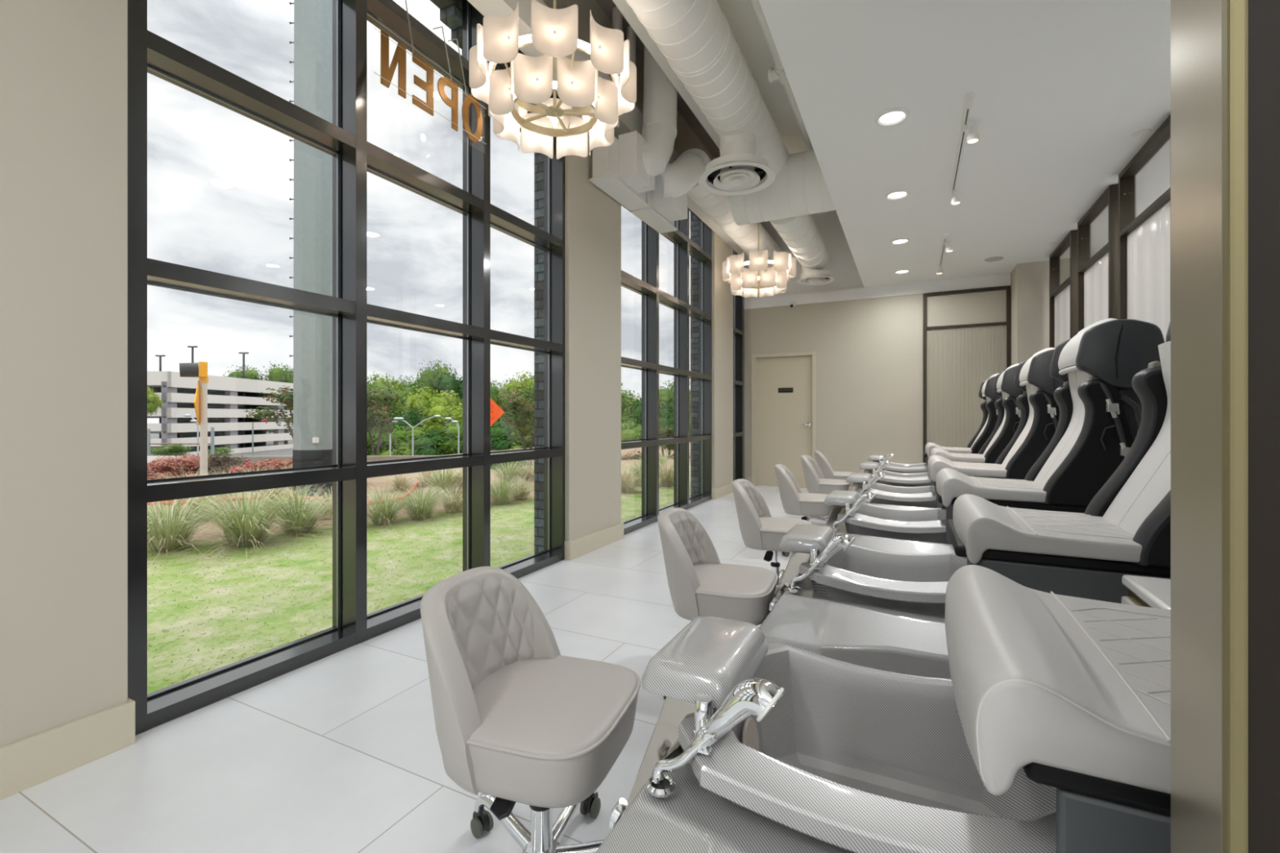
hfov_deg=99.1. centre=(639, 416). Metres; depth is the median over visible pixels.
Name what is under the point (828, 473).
stool
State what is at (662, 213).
box
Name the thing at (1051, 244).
sprinkler
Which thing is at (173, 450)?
shrub
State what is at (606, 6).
ceiling slab
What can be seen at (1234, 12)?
trim
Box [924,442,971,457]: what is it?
seat cushion
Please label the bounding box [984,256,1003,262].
ceiling speaker
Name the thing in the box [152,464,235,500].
ornamental grass
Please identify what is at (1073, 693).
seat cushion
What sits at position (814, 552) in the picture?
tap
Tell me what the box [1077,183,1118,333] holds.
window
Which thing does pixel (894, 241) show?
diffuser
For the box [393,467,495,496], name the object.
ornamental grass
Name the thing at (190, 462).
shrub
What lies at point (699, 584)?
stool
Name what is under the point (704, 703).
tap
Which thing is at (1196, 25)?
door frame
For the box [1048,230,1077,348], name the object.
screen
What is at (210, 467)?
ornamental grass
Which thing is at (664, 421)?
tree
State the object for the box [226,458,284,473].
shrub
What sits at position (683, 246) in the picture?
window
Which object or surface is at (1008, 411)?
chair
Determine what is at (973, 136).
track light
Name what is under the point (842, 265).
ceiling
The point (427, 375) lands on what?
tree
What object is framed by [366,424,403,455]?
tree
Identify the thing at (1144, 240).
window
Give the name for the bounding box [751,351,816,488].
door
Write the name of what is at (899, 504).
basin
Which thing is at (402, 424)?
tree
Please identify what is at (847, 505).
tap
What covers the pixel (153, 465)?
shrub
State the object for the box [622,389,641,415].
tree
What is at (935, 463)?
seat cushion
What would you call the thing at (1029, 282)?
pillar
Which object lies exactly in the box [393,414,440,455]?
street lamp
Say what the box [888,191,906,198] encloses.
diffuser
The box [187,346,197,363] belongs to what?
lamp
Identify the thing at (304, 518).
ornamental grass
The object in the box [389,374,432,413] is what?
tree
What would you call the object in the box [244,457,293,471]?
shrub
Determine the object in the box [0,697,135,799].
baseboard
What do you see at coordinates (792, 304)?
security camera
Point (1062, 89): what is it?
ceiling
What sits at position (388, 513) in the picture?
ornamental grass
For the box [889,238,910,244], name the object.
recessed light
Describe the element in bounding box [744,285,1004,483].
wall
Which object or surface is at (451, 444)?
tree
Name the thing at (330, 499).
ornamental grass
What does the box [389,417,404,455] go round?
street lamp
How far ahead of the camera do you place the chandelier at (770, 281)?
7.00 m
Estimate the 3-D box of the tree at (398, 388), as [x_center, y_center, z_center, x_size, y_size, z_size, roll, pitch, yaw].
[-39.467,0.490,84.821,8.751,15.362,9.590,0,0,-9]
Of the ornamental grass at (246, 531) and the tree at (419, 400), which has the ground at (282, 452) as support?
the tree at (419, 400)
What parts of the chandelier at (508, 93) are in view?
lamp shade, lamp shade, lamp shade, lamp shade, lamp shade, lamp shade, arm, lamp shade, lamp shade, lamp shade, lamp shade, lamp shade, stem, lamp shade, arm, lamp shade, lamp shade, lamp shade, lamp shade, lamp shade, lamp shade, lamp shade, lamp shade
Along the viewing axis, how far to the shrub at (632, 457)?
15.61 m
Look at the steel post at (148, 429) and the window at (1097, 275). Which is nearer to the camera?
the window at (1097, 275)
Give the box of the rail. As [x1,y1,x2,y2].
[149,443,210,444]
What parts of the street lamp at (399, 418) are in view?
post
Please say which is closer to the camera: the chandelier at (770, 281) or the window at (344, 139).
the window at (344, 139)
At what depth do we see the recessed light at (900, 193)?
4.84 m
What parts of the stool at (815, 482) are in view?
backrest, leg, seat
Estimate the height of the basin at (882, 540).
0.505 m
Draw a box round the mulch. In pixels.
[146,442,690,542]
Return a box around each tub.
[678,641,1056,852]
[799,544,967,613]
[837,503,946,542]
[856,482,936,508]
[871,470,931,487]
[881,462,927,473]
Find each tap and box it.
[693,693,713,736]
[808,547,818,565]
[844,502,851,514]
[862,480,866,488]
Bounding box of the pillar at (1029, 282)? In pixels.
[1010,255,1093,365]
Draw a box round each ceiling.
[744,209,863,298]
[758,0,1170,287]
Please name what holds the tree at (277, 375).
on the ground at (282, 452)
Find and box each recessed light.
[875,107,909,126]
[884,189,910,199]
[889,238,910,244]
[893,269,911,274]
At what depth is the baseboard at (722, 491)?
7.88 m
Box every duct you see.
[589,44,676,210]
[625,0,835,281]
[661,148,782,266]
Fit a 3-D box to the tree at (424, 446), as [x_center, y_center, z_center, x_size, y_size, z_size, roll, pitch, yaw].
[-22.170,4.595,58.072,8.253,7.136,7.547,0,0,36]
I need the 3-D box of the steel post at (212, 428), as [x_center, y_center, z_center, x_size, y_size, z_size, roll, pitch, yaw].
[-20.386,1.346,26.000,0.140,1.713,0.133,0,0,27]
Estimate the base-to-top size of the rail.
0.060 m
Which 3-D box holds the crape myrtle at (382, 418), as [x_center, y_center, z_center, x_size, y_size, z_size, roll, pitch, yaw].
[-14.554,0.270,29.874,2.742,3.990,3.349,0,0,1]
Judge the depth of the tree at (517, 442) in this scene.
56.73 m
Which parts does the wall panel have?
pane, reeded pane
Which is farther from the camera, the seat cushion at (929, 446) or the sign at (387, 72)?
the seat cushion at (929, 446)
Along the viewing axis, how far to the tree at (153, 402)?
32.04 m
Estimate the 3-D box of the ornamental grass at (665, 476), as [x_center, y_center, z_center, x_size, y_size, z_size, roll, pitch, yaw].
[0.498,0.962,9.596,1.751,0.562,1.661,0,0,-11]
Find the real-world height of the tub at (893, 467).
0.242 m
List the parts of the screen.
reeded pane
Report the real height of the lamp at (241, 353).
23.329 m
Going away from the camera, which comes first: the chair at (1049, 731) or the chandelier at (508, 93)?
the chair at (1049, 731)
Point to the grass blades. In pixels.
(237, 582)
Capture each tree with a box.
[146,385,164,416]
[222,364,263,380]
[260,360,293,444]
[366,373,402,419]
[366,409,420,454]
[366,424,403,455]
[368,371,405,410]
[372,425,431,455]
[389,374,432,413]
[394,406,427,430]
[396,386,462,420]
[399,426,462,455]
[413,359,456,394]
[413,399,462,432]
[429,368,462,404]
[435,421,462,455]
[454,382,462,408]
[490,378,506,419]
[490,417,515,450]
[497,369,533,422]
[505,424,533,449]
[523,372,533,405]
[621,382,637,422]
[621,415,641,440]
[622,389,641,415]
[622,397,673,426]
[658,379,690,422]
[658,408,690,442]
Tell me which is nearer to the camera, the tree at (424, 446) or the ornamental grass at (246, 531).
the ornamental grass at (246, 531)
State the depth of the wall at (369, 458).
23.90 m
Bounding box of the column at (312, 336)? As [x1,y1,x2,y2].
[288,0,332,499]
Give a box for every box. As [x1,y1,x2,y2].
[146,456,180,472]
[631,175,687,233]
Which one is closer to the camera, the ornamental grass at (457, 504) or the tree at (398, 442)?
the ornamental grass at (457, 504)
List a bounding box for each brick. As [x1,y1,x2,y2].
[533,152,543,553]
[690,212,698,497]
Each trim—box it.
[744,272,1010,309]
[1222,0,1248,852]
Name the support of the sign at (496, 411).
on the mulch
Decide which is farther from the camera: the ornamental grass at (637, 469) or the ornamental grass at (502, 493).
the ornamental grass at (637, 469)
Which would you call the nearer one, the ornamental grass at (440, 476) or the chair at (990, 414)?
the chair at (990, 414)
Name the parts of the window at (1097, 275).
reeded pane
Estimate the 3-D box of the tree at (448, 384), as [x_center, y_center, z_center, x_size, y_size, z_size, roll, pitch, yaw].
[-31.296,0.172,90.986,10.501,16.612,11.508,0,0,-9]
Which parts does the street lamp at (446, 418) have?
post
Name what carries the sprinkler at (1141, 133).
attached to the ceiling at (1062, 89)
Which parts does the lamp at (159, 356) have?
post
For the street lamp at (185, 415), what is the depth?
47.95 m
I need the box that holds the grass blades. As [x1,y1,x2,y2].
[146,478,690,688]
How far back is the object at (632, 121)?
4.17 m
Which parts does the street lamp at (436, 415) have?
post, arm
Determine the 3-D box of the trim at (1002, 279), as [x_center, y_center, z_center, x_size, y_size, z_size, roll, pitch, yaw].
[4.076,-1.892,8.096,5.130,0.170,0.212,0,0,27]
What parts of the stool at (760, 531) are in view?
backrest, height lever, seat, leg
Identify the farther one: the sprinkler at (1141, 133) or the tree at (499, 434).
the tree at (499, 434)
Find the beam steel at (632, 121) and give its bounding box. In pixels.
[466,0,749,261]
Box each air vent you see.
[698,152,775,195]
[797,269,834,285]
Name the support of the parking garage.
on the ground at (282, 452)
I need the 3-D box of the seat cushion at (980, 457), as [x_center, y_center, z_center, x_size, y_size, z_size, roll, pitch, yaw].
[3.042,0.381,5.138,0.541,0.170,0.576,0,0,27]
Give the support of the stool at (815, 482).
on the floor
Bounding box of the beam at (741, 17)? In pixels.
[612,0,808,154]
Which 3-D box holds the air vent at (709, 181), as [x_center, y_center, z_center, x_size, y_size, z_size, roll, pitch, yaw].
[0.831,-2.087,4.692,0.650,0.143,0.650,0,0,27]
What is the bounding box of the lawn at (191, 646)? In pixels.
[146,465,690,693]
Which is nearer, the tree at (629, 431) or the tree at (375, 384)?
the tree at (629, 431)
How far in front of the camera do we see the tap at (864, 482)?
4.22 m
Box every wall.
[0,0,733,747]
[182,455,440,473]
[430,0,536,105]
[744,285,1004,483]
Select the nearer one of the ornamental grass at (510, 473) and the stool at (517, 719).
the stool at (517, 719)
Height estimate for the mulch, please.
1.024 m
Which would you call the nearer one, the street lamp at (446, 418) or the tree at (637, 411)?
the street lamp at (446, 418)
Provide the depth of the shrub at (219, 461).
14.36 m
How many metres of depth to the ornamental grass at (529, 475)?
10.13 m
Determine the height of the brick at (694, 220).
5.800 m
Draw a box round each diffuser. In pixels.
[880,111,903,123]
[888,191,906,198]
[893,240,906,243]
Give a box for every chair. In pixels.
[595,564,1170,852]
[759,320,1170,679]
[823,318,1164,554]
[845,347,1063,509]
[859,363,1023,487]
[867,373,999,473]
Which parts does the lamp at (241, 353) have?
post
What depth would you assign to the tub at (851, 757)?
1.06 m
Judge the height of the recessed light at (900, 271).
0.013 m
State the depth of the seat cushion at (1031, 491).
2.80 m
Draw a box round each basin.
[759,573,951,679]
[831,521,954,554]
[860,494,935,509]
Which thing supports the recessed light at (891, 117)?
in the ceiling at (1062, 89)
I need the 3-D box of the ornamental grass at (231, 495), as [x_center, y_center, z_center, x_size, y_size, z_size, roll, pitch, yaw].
[-5.242,0.988,6.595,1.510,0.511,1.592,0,0,42]
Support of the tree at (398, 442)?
on the ground at (282, 452)
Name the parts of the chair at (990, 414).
backrest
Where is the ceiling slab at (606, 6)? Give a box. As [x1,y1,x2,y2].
[595,0,719,158]
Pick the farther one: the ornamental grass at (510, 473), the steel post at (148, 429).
the steel post at (148, 429)
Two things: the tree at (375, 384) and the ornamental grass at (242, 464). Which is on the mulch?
the ornamental grass at (242, 464)
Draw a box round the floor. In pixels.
[0,485,826,852]
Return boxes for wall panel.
[923,285,1010,462]
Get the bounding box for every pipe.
[612,6,622,76]
[626,26,635,105]
[750,0,813,150]
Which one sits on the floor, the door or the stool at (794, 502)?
the stool at (794, 502)
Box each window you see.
[127,0,564,735]
[621,176,711,534]
[733,249,744,480]
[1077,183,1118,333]
[1118,114,1170,342]
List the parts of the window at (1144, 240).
reeded pane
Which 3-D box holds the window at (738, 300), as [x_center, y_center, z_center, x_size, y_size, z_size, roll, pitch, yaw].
[1.495,-0.862,8.842,0.185,4.030,0.780,0,0,27]
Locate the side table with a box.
[1121,574,1170,609]
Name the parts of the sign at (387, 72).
hanging rail, hanging rail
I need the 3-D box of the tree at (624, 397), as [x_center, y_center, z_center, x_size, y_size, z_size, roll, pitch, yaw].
[-3.432,1.860,66.821,8.751,12.616,9.590,0,0,-9]
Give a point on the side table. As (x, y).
(1143, 591)
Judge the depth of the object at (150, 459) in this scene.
21.35 m
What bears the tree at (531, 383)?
on the ground at (282, 452)
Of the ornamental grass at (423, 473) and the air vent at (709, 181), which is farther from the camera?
the ornamental grass at (423, 473)
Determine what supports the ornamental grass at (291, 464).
on the mulch
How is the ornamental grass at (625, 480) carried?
on the lawn at (191, 646)
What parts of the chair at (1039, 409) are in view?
panel, seat frame, backrest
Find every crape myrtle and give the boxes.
[244,385,367,439]
[366,386,402,455]
[498,383,533,448]
[640,424,673,457]
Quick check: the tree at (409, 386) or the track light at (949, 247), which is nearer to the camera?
the track light at (949, 247)
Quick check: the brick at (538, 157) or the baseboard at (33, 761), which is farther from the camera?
the brick at (538, 157)
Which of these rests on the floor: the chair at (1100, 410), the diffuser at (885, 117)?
the chair at (1100, 410)
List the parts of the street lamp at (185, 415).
post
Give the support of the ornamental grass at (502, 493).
on the lawn at (191, 646)
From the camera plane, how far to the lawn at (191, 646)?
4.06 m
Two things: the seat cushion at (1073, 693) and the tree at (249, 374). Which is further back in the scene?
the tree at (249, 374)
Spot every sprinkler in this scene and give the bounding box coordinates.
[1046,242,1057,248]
[1132,128,1151,141]
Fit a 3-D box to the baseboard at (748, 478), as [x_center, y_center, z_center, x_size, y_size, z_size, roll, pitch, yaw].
[2.955,1.078,8.538,2.610,0.150,0.020,0,0,27]
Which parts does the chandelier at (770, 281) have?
lamp shade, lamp shade, lamp shade, lamp shade, lamp shade, lamp shade, lamp shade, lamp shade, stem, lamp shade, lamp shade, lamp shade, lamp shade, lamp shade, lamp shade, lamp shade, lamp shade, lamp shade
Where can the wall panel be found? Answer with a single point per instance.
(966, 333)
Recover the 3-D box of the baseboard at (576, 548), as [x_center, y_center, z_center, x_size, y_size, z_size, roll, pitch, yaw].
[-0.382,1.078,4.799,0.061,0.150,0.905,0,0,27]
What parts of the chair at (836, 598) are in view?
seat frame, panel, backrest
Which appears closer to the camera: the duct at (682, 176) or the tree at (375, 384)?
the duct at (682, 176)
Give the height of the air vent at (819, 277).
0.143 m
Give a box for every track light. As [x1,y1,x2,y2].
[936,232,953,274]
[950,92,979,204]
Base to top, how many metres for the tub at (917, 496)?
0.242 m
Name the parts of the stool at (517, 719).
backrest, leg, height lever, seat, leg, leg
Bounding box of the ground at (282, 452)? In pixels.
[150,429,293,456]
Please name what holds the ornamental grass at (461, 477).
on the mulch
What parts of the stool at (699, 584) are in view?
backrest, seat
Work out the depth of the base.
0.93 m
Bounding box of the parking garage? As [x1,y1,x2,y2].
[146,371,293,456]
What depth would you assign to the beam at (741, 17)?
4.55 m
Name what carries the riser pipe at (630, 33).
attached to the ceiling slab at (606, 6)
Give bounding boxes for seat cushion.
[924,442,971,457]
[927,455,1006,481]
[929,447,985,462]
[936,467,1046,506]
[944,564,1170,795]
[952,493,1142,564]
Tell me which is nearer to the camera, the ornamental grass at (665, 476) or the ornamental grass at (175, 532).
the ornamental grass at (175, 532)
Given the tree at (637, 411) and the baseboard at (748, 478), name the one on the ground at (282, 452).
the tree at (637, 411)
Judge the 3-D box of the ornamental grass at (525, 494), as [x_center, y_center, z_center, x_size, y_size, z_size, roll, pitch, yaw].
[-1.749,1.026,7.997,1.284,0.434,1.353,0,0,17]
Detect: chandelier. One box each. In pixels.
[469,0,636,159]
[721,222,795,297]
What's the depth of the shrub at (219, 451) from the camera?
26.82 m
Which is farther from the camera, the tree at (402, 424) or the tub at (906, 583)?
the tree at (402, 424)
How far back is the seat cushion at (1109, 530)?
1.71 m
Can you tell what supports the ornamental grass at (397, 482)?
on the mulch
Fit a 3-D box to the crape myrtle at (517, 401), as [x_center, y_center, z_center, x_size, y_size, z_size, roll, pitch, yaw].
[-5.635,0.285,27.930,3.116,3.962,3.345,0,0,-13]
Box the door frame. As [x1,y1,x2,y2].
[1170,0,1279,852]
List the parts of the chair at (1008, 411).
backrest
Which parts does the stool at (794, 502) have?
backrest, height lever, seat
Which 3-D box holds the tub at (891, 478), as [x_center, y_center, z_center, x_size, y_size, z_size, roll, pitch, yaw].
[2.651,0.674,5.383,0.722,0.242,0.562,0,0,27]
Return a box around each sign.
[373,0,486,144]
[490,398,504,426]
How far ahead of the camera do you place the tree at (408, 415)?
65.16 m
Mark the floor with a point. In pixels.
(340, 752)
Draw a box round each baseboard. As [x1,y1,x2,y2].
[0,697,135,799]
[564,522,623,559]
[711,482,733,499]
[746,476,851,490]
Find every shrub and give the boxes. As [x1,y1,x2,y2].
[146,457,188,479]
[150,444,193,456]
[151,453,209,479]
[191,453,251,475]
[208,445,234,456]
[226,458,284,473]
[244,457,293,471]
[490,459,533,471]
[621,449,641,460]
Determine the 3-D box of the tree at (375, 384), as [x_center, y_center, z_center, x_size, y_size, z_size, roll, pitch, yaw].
[-37.648,0.990,78.288,8.924,14.361,10.794,0,0,-14]
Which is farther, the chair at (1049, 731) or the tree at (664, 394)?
the tree at (664, 394)
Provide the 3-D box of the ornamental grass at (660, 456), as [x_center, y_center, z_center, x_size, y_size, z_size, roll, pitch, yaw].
[0.347,0.918,12.058,1.875,0.650,1.884,0,0,29]
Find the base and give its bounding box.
[595,744,853,852]
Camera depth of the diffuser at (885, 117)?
3.59 m
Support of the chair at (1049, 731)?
on the floor
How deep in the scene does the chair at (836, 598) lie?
1.80 m
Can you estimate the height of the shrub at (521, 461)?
0.929 m
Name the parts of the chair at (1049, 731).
seat frame, panel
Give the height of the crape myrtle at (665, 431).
2.039 m
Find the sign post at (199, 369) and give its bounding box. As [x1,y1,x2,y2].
[179,361,208,498]
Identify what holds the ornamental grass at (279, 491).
on the mulch
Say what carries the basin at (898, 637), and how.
in the chair at (836, 598)
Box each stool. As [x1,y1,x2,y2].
[420,566,640,852]
[657,507,777,700]
[731,479,812,590]
[774,463,833,556]
[800,454,849,520]
[813,450,853,486]
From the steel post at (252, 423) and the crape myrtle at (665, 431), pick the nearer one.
the crape myrtle at (665, 431)
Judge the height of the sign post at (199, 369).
3.580 m
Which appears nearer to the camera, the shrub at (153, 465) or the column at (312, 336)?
the column at (312, 336)
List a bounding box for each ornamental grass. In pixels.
[146,487,332,562]
[146,491,301,565]
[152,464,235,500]
[152,489,271,519]
[173,466,277,500]
[191,482,377,546]
[224,482,326,509]
[233,463,275,493]
[254,463,292,491]
[288,487,376,519]
[316,481,453,534]
[366,478,462,525]
[367,472,426,492]
[392,469,448,488]
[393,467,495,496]
[402,481,499,515]
[426,466,499,493]
[453,471,533,505]
[490,459,533,484]
[490,461,532,485]
[490,476,533,503]
[621,455,671,485]
[621,464,667,497]
[623,445,673,471]
[632,459,690,487]
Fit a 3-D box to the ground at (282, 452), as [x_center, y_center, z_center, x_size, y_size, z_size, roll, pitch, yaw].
[-131.746,8.353,233.296,396.000,0.400,540.000,0,0,27]
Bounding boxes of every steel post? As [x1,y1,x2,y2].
[146,428,150,456]
[210,426,214,456]
[252,422,253,456]
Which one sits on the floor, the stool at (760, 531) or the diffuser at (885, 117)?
the stool at (760, 531)
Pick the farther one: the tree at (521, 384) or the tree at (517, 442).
the tree at (521, 384)
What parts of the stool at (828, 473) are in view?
backrest, seat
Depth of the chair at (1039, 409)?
3.86 m
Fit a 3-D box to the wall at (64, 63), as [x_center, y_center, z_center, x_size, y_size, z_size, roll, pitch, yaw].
[-0.941,-1.247,3.933,0.245,4.800,12.200,0,0,27]
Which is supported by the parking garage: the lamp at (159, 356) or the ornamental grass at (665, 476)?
the lamp at (159, 356)
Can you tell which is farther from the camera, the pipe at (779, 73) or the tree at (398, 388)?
the tree at (398, 388)
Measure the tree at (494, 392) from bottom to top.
14.030 m
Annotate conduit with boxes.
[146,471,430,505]
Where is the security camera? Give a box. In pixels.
[789,300,795,307]
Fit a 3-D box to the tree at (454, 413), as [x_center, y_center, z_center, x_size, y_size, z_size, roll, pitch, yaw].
[-23.325,2.950,64.756,8.051,10.432,8.823,0,0,-9]
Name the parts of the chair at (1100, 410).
seat frame, panel, backrest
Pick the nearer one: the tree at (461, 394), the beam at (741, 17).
the beam at (741, 17)
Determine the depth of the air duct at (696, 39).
4.40 m
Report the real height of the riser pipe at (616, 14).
0.783 m
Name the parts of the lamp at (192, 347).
post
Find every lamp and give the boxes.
[155,355,165,438]
[183,413,199,456]
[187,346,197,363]
[238,351,248,448]
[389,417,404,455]
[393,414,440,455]
[444,417,459,453]
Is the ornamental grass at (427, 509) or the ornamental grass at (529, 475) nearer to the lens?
the ornamental grass at (427, 509)
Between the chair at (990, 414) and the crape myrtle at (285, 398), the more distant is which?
the crape myrtle at (285, 398)

